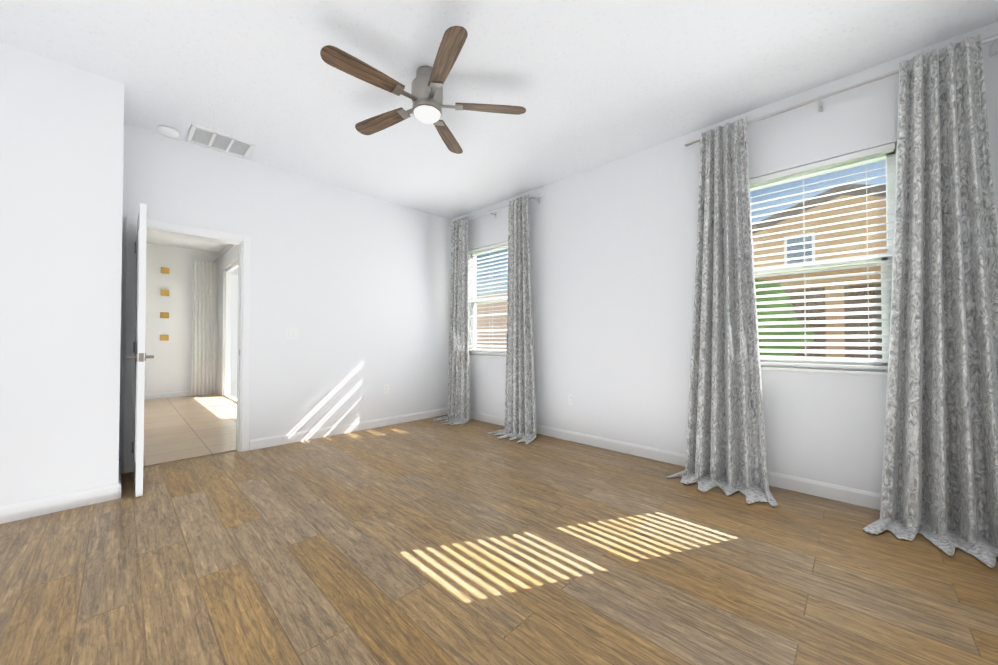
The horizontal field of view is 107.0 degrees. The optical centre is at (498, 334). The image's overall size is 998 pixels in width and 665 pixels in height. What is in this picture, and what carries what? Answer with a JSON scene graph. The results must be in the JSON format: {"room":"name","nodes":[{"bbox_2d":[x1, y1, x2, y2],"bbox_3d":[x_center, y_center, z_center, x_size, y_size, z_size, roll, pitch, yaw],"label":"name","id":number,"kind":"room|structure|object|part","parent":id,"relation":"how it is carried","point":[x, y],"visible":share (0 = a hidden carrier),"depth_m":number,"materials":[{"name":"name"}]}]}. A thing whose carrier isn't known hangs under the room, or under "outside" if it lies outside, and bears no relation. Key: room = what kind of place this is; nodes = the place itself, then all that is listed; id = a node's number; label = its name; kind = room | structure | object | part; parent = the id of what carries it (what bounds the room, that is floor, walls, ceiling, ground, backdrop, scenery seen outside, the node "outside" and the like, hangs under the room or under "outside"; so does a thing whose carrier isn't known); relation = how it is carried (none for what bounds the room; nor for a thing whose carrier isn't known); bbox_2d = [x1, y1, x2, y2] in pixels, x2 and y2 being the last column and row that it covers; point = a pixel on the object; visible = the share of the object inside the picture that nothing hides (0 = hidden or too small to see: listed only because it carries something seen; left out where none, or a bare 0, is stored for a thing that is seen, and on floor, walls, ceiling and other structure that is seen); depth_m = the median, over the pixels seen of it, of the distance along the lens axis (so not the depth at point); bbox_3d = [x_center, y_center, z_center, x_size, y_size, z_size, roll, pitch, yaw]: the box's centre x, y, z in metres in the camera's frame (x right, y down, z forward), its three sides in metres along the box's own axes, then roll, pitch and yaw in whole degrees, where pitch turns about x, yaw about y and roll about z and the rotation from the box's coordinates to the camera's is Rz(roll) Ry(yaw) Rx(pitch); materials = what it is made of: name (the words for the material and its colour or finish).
{"room":"empty bedroom","nodes":[
{"label":"empty bedroom","id":0,"kind":"room"},
{"bbox_2d":[0,42,123,505],"bbox_3d":[-3.264,-0.311,2.323,0.650,2.850,1.240,-1,-1,44],"label":"wall bump-out","id":1,"kind":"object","parent":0,"point":[61,161],"visible":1,"depth_m":2.34,"materials":[{"name":"white paint"}]},
{"bbox_2d":[0,484,117,523],"bbox_3d":[-2.984,1.061,2.114,0.014,0.100,1.120,-1,-1,44],"label":"baseboard","id":2,"kind":"structure","parent":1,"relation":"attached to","point":[33,508],"depth_m":2.32,"materials":[{"name":"white wood"}]},
{"bbox_2d":[118,461,120,497],"bbox_3d":[-2.827,1.070,2.752,0.650,0.100,0.014,-1,-1,44],"label":"baseboard return","id":3,"kind":"object","parent":1,"relation":"attached to","point":[119,486],"visible":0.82,"depth_m":2.55,"materials":[{"name":"white wood"}]},
{"bbox_2d":[144,243,218,393],"bbox_3d":[-6.184,-0.242,7.044,0.120,2.850,1.540,-1,-1,44],"label":"wall","id":4,"kind":"structure","parent":0,"point":[168,367],"depth_m":6.96,"materials":[{"name":"white paint"}]},
{"bbox_2d":[160,267,169,340],"bbox_3d":[-6.238,-0.569,6.892,0.019,1.370,0.120,-1,-1,44],"label":"plaques","id":5,"kind":"object","parent":4,"relation":"attached to","point":[164,314],"visible":1,"depth_m":6.89,"materials":[{"name":"gold metal"}]},
{"bbox_2d":[144,389,216,399],"bbox_3d":[-6.178,1.132,6.934,0.014,0.100,1.420,-1,-1,44],"label":"baseboard","id":6,"kind":"structure","parent":4,"relation":"attached to","point":[166,395],"depth_m":6.91,"materials":[{"name":"white wood"}]},
{"bbox_2d":[143,394,236,467],"bbox_3d":[-4.477,1.207,5.279,5.000,0.100,1.660,-1,-1,44],"label":"floor","id":7,"kind":"structure","parent":0,"point":[182,428],"depth_m":4.50,"materials":[{"name":"beige tile"}]},
{"bbox_2d":[217,244,237,395],"bbox_3d":[-3.897,-0.260,5.811,4.880,2.850,0.120,-1,-1,44],"label":"wall","id":8,"kind":"structure","parent":0,"point":[229,258],"depth_m":7.15,"materials":[{"name":"white paint"}]},
{"bbox_2d":[191,244,234,395],"bbox_3d":[-4.583,-0.157,6.058,3.450,2.612,0.360,-1,-1,44],"label":"sheer curtain","id":9,"kind":"object","parent":8,"relation":"hanging from","point":[203,326],"visible":0.98,"depth_m":7.17,"materials":[{"name":"white fabric"}]},
{"bbox_3d":[-5.730,-0.125,7.172,0.108,2.580,0.360,-1,-1,44],"label":"panel","id":10,"kind":"part","parent":9,"relation":"part of","materials":[{"name":"white fabric"}]},
{"bbox_3d":[-4.485,-1.450,6.177,3.450,0.024,0.024,-1,-1,44],"label":"rod","id":11,"kind":"part","parent":9,"relation":"part of","materials":[{"name":"silver metal"}]},
{"bbox_2d":[224,261,237,402],"bbox_3d":[-4.266,-0.050,6.167,2.750,2.440,0.060,-1,-1,44],"label":"sliding door","id":12,"kind":"structure","parent":8,"relation":"in","point":[231,268],"depth_m":7.07,"materials":[{"name":"white glass"}]},
{"bbox_2d":[231,268,237,274],"bbox_3d":[-3.997,-1.745,7.882,7.880,0.140,2.680,-1,-1,44],"label":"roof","id":13,"kind":"structure","parent":8,"relation":"attached to","point":[233,272],"depth_m":9.81,"materials":[{"name":"white"}]},
{"bbox_2d":[119,123,450,472],"bbox_3d":[-2.362,-0.290,3.803,0.120,2.850,4.620,-1,-1,44],"label":"wall","id":14,"kind":"structure","parent":0,"point":[353,287],"depth_m":4.07,"materials":[{"name":"white paint"}]},
{"bbox_2d":[127,203,153,496],"bbox_3d":[-2.719,0.106,2.793,0.749,2.006,0.135,-1,-1,44],"label":"door","id":15,"kind":"structure","parent":14,"relation":"in","point":[140,356],"depth_m":2.54,"materials":[{"name":"white paint"}]},
{"bbox_3d":[-2.987,0.104,3.045,0.012,1.730,0.041,-1,-1,44],"label":"door slab hinge","id":16,"kind":"part","parent":15,"relation":"part of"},
{"bbox_3d":[-2.518,0.158,2.595,0.186,0.060,0.135,-1,-1,44],"label":"handle","id":17,"kind":"part","parent":15,"relation":"part of","materials":[{"name":"silver metal"}]},
{"bbox_2d":[123,216,250,472],"bbox_3d":[-2.787,0.080,3.352,0.140,2.097,0.858,-1,-1,44],"label":"door frame","id":18,"kind":"structure","parent":14,"relation":"attached to","point":[131,240],"depth_m":3.35,"materials":[{"name":"white wood"}]},
{"bbox_2d":[286,328,297,338],"bbox_3d":[-2.179,-0.013,3.893,0.010,0.115,0.116,-1,-1,44],"label":"switch plate","id":19,"kind":"object","parent":14,"relation":"attached to","point":[291,333],"visible":1,"depth_m":3.89,"materials":[{"name":"white plastic"}]},
{"bbox_2d":[249,407,447,450],"bbox_3d":[-1.572,1.096,4.500,0.014,0.100,2.490,-1,-1,44],"label":"baseboard","id":20,"kind":"structure","parent":14,"relation":"attached to","point":[265,442],"depth_m":4.22,"materials":[{"name":"white wood"}]},
{"bbox_2d":[384,384,388,393],"bbox_3d":[-1.420,0.688,4.665,0.009,0.115,0.070,-1,-1,44],"label":"outlet","id":21,"kind":"object","parent":14,"relation":"attached to","point":[386,388],"visible":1,"depth_m":4.66,"materials":[{"name":"white plastic"}]},
{"bbox_2d":[0,415,997,664],"bbox_3d":[-0.471,1.160,2.083,5.080,0.100,4.820,-1,-1,44],"label":"floor","id":22,"kind":"structure","parent":0,"point":[427,541],"depth_m":1.74,"materials":[{"name":"wood"}]},
{"bbox_2d":[0,0,997,252],"bbox_3d":[-2.285,-1.764,3.889,10.140,0.100,4.820,-1,-1,44],"label":"ceiling","id":23,"kind":"structure","parent":0,"point":[588,84],"depth_m":2.40,"materials":[{"name":"white paint"}]},
{"bbox_2d":[158,125,178,137],"bbox_3d":[-2.787,-1.705,3.114,0.136,0.040,0.136,-1,-1,44],"label":"smoke detector","id":24,"kind":"object","parent":23,"relation":"attached to","point":[167,131],"visible":0.98,"depth_m":3.09,"materials":[{"name":"white plastic"}]},
{"bbox_2d":[186,123,254,158],"bbox_3d":[-2.480,-1.715,3.297,0.361,0.014,0.446,-1,-1,44],"label":"ceiling vent","id":25,"kind":"object","parent":23,"relation":"in","point":[212,139],"visible":1,"depth_m":3.28,"materials":[{"name":"white plastic"}]},
{"bbox_2d":[320,26,525,153],"bbox_3d":[-0.516,-1.577,2.420,1.269,0.315,1.232,-1,-1,44],"label":"fan","id":26,"kind":"object","parent":23,"relation":"hanging from","point":[426,95],"visible":1,"depth_m":2.35,"materials":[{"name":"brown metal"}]},
{"bbox_3d":[-0.788,-1.534,2.159,0.480,0.007,0.124,1,-12,-43],"label":"blade","id":27,"kind":"part","parent":26,"relation":"part of","materials":[{"name":"brown wood"}]},
{"bbox_3d":[-0.847,-1.527,2.655,0.480,0.007,0.124,0,-12,29],"label":"blade","id":28,"kind":"part","parent":26,"relation":"part of","materials":[{"name":"brown wood"}]},
{"bbox_3d":[-0.297,-1.535,2.062,0.124,0.007,0.480,-12,4,-25],"label":"blade","id":29,"kind":"part","parent":26,"relation":"part of","materials":[{"name":"brown wood"}]},
{"bbox_3d":[-0.393,-1.524,2.864,0.124,0.007,0.480,11,1,11],"label":"blade","id":30,"kind":"part","parent":26,"relation":"part of","materials":[{"name":"brown wood"}]},
{"bbox_3d":[-0.054,-1.529,2.498,0.480,0.007,0.124,0,10,-7],"label":"blade","id":31,"kind":"part","parent":26,"relation":"part of","materials":[{"name":"brown wood"}]},
{"bbox_2d":[451,22,997,493],"bbox_3d":[1.117,-0.290,3.781,5.140,2.850,0.200,-1,-1,44],"label":"wall","id":32,"kind":"structure","parent":0,"point":[613,254],"depth_m":3.33,"materials":[{"name":"white paint"}]},
{"bbox_2d":[469,354,505,357],"bbox_3d":[-0.114,0.286,4.888,0.980,0.020,0.127,-1,-1,44],"label":"sill","id":33,"kind":"structure","parent":32,"relation":"attached to","point":[498,356],"depth_m":4.85,"materials":[{"name":"white stone"}]},
{"bbox_2d":[471,246,506,355],"bbox_3d":[-0.052,-0.450,4.963,0.924,1.459,0.070,-1,-1,44],"label":"window","id":34,"kind":"structure","parent":32,"relation":"in","point":[473,341],"depth_m":5.15,"materials":[{"name":"white plastic"}]},
{"bbox_2d":[468,241,507,354],"bbox_3d":[-0.111,-0.454,4.902,0.904,1.438,0.072,-1,-1,44],"label":"window blind","id":35,"kind":"object","parent":34,"relation":"attached to","point":[490,247],"visible":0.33,"depth_m":4.92,"materials":[{"name":"white plastic"}]},
{"bbox_2d":[449,193,541,226],"bbox_3d":[-0.086,-1.551,4.742,1.664,0.066,0.125,-1,-1,44],"label":"rod","id":36,"kind":"object","parent":32,"relation":"attached to","point":[531,197],"visible":0.73,"depth_m":4.62,"materials":[{"name":"silver metal"}]},
{"bbox_2d":[432,216,469,425],"bbox_3d":[-0.621,-0.222,4.883,0.569,2.730,0.400,-1,-1,44],"label":"curtain","id":37,"kind":"object","parent":36,"relation":"hanging from","point":[458,410],"visible":1,"depth_m":4.93,"materials":[{"name":"grey fabric"}]},
{"bbox_2d":[487,194,536,443],"bbox_3d":[0.170,-0.233,4.126,0.619,2.730,0.397,-1,-1,44],"label":"curtain","id":38,"kind":"object","parent":36,"relation":"hanging from","point":[520,413],"visible":1,"depth_m":4.20,"materials":[{"name":"grey fabric"}]},
{"bbox_2d":[568,394,573,404],"bbox_3d":[0.772,0.698,3.957,0.070,0.115,0.009,-1,-1,44],"label":"electrical outlet plate","id":39,"kind":"object","parent":32,"relation":"attached to","point":[570,399],"visible":1,"depth_m":3.95,"materials":[{"name":"white plastic"}]},
{"bbox_2d":[470,411,880,509],"bbox_3d":[1.043,1.084,3.684,4.900,0.100,0.014,-1,-1,44],"label":"baseboard","id":40,"kind":"structure","parent":32,"relation":"attached to","point":[868,499],"depth_m":3.18,"materials":[{"name":"white wood"}]},
{"bbox_2d":[750,147,895,370],"bbox_3d":[2.257,-0.483,2.718,0.924,1.459,0.070,-1,-1,44],"label":"window","id":41,"kind":"structure","parent":32,"relation":"in","point":[890,178],"depth_m":2.57,"materials":[{"name":"white plastic"}]},
{"bbox_2d":[749,143,894,369],"bbox_3d":[2.198,-0.487,2.658,0.904,1.438,0.072,-1,-1,44],"label":"window blind","id":42,"kind":"object","parent":41,"relation":"attached to","point":[869,153],"visible":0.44,"depth_m":2.58,"materials":[{"name":"white plastic"}]},
{"bbox_2d":[760,366,887,375],"bbox_3d":[2.195,0.253,2.644,0.980,0.020,0.127,-1,-1,44],"label":"sill","id":43,"kind":"structure","parent":32,"relation":"attached to","point":[866,372],"depth_m":2.53,"materials":[{"name":"white wood"}]},
{"bbox_2d":[684,33,997,146],"bbox_3d":[2.194,-1.583,2.526,1.704,0.066,0.125,-1,-1,44],"label":"curtain rod","id":44,"kind":"object","parent":32,"relation":"attached to","point":[993,49],"visible":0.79,"depth_m":2.43,"materials":[{"name":"silver metal"}]},
{"bbox_2d":[667,117,777,506],"bbox_3d":[1.615,-0.254,2.714,0.699,2.730,0.398,-1,-1,44],"label":"curtain","id":45,"kind":"object","parent":44,"relation":"hanging from","point":[726,447],"visible":1,"depth_m":2.79,"materials":[{"name":"grey fabric"}]},
{"bbox_2d":[863,34,997,567],"bbox_3d":[2.384,-0.265,1.964,0.669,2.730,0.402,-1,-1,44],"label":"curtain","id":46,"kind":"object","parent":44,"relation":"hanging from","point":[939,488],"visible":1,"depth_m":2.05,"materials":[{"name":"grey fabric"}]},
{"label":"outside","id":47,"kind":"structure","parent":0,"visible":0},
{"bbox_3d":[-0.809,1.395,12.464,70.000,0.055,70.000,-1,-1,44],"label":"ground","id":48,"kind":"structure","parent":47,"visible":0},
{"bbox_2d":[230,379,236,398],"bbox_3d":[-3.509,1.256,8.340,7.880,0.103,4.080,-1,-1,44],"label":"ground","id":49,"kind":"structure","parent":48,"relation":"on","point":[234,392],"depth_m":8.22,"materials":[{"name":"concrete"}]},
{"bbox_2d":[230,275,237,379],"bbox_3d":[-6.334,-0.206,11.150,0.060,3.100,4.140,-1,-1,44],"label":"screen","id":50,"kind":"object","parent":48,"relation":"on","point":[233,358],"depth_m":10.14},
{"bbox_2d":[476,293,506,348],"bbox_3d":[-2.080,0.249,9.825,7.880,2.150,0.180,-1,-1,44],"label":"fence","id":51,"kind":"object","parent":48,"relation":"on","point":[501,325],"depth_m":7.89,"materials":[{"name":"beige"}]},
{"bbox_2d":[755,279,814,355],"bbox_3d":[5.307,0.064,8.311,2.842,2.670,2.264,-1,-1,44],"label":"tree","id":52,"kind":"object","parent":48,"relation":"on","point":[771,292],"depth_m":7.28,"materials":[{"name":"green plant"}]},
{"bbox_2d":[756,266,880,357],"bbox_3d":[7.958,-0.094,8.593,7.400,2.800,0.320,-1,-1,44],"label":"porch","id":53,"kind":"object","parent":48,"relation":"on","point":[838,279],"depth_m":8.57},
{"bbox_2d":[752,195,886,275],"bbox_3d":[11.938,-0.955,11.264,16.000,4.600,9.000,-1,-1,44],"label":"house","id":54,"kind":"structure","parent":48,"relation":"on","point":[833,228],"depth_m":8.81,"materials":[{"name":"beige paint"}]},
{"bbox_2d":[784,232,814,263],"bbox_3d":[7.518,-2.120,9.246,0.600,0.770,0.060,-1,-1,44],"label":"window","id":55,"kind":"structure","parent":54,"relation":"attached to","point":[813,244],"depth_m":9.22,"materials":[{"name":"glass"}]},
{"bbox_3d":[7.506,-2.120,9.233,0.480,0.650,0.025,-1,-1,44],"label":"house window glass","id":56,"kind":"part","parent":55,"relation":"part of","materials":[{"name":"glass"}]},
{"bbox_2d":[752,184,885,233],"bbox_3d":[11.903,-2.671,11.254,16.800,1.488,9.700,-1,-1,44],"label":"roof","id":57,"kind":"structure","parent":54,"relation":"on","point":[827,199],"depth_m":8.75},
{"bbox_2d":[785,283,881,358],"bbox_3d":[8.077,0.033,8.713,6.800,2.350,0.020,-1,-1,44],"label":"house","id":58,"kind":"structure","parent":54,"relation":"attached to","point":[855,309],"depth_m":8.59,"materials":[{"name":"brown paint"}]}
]}

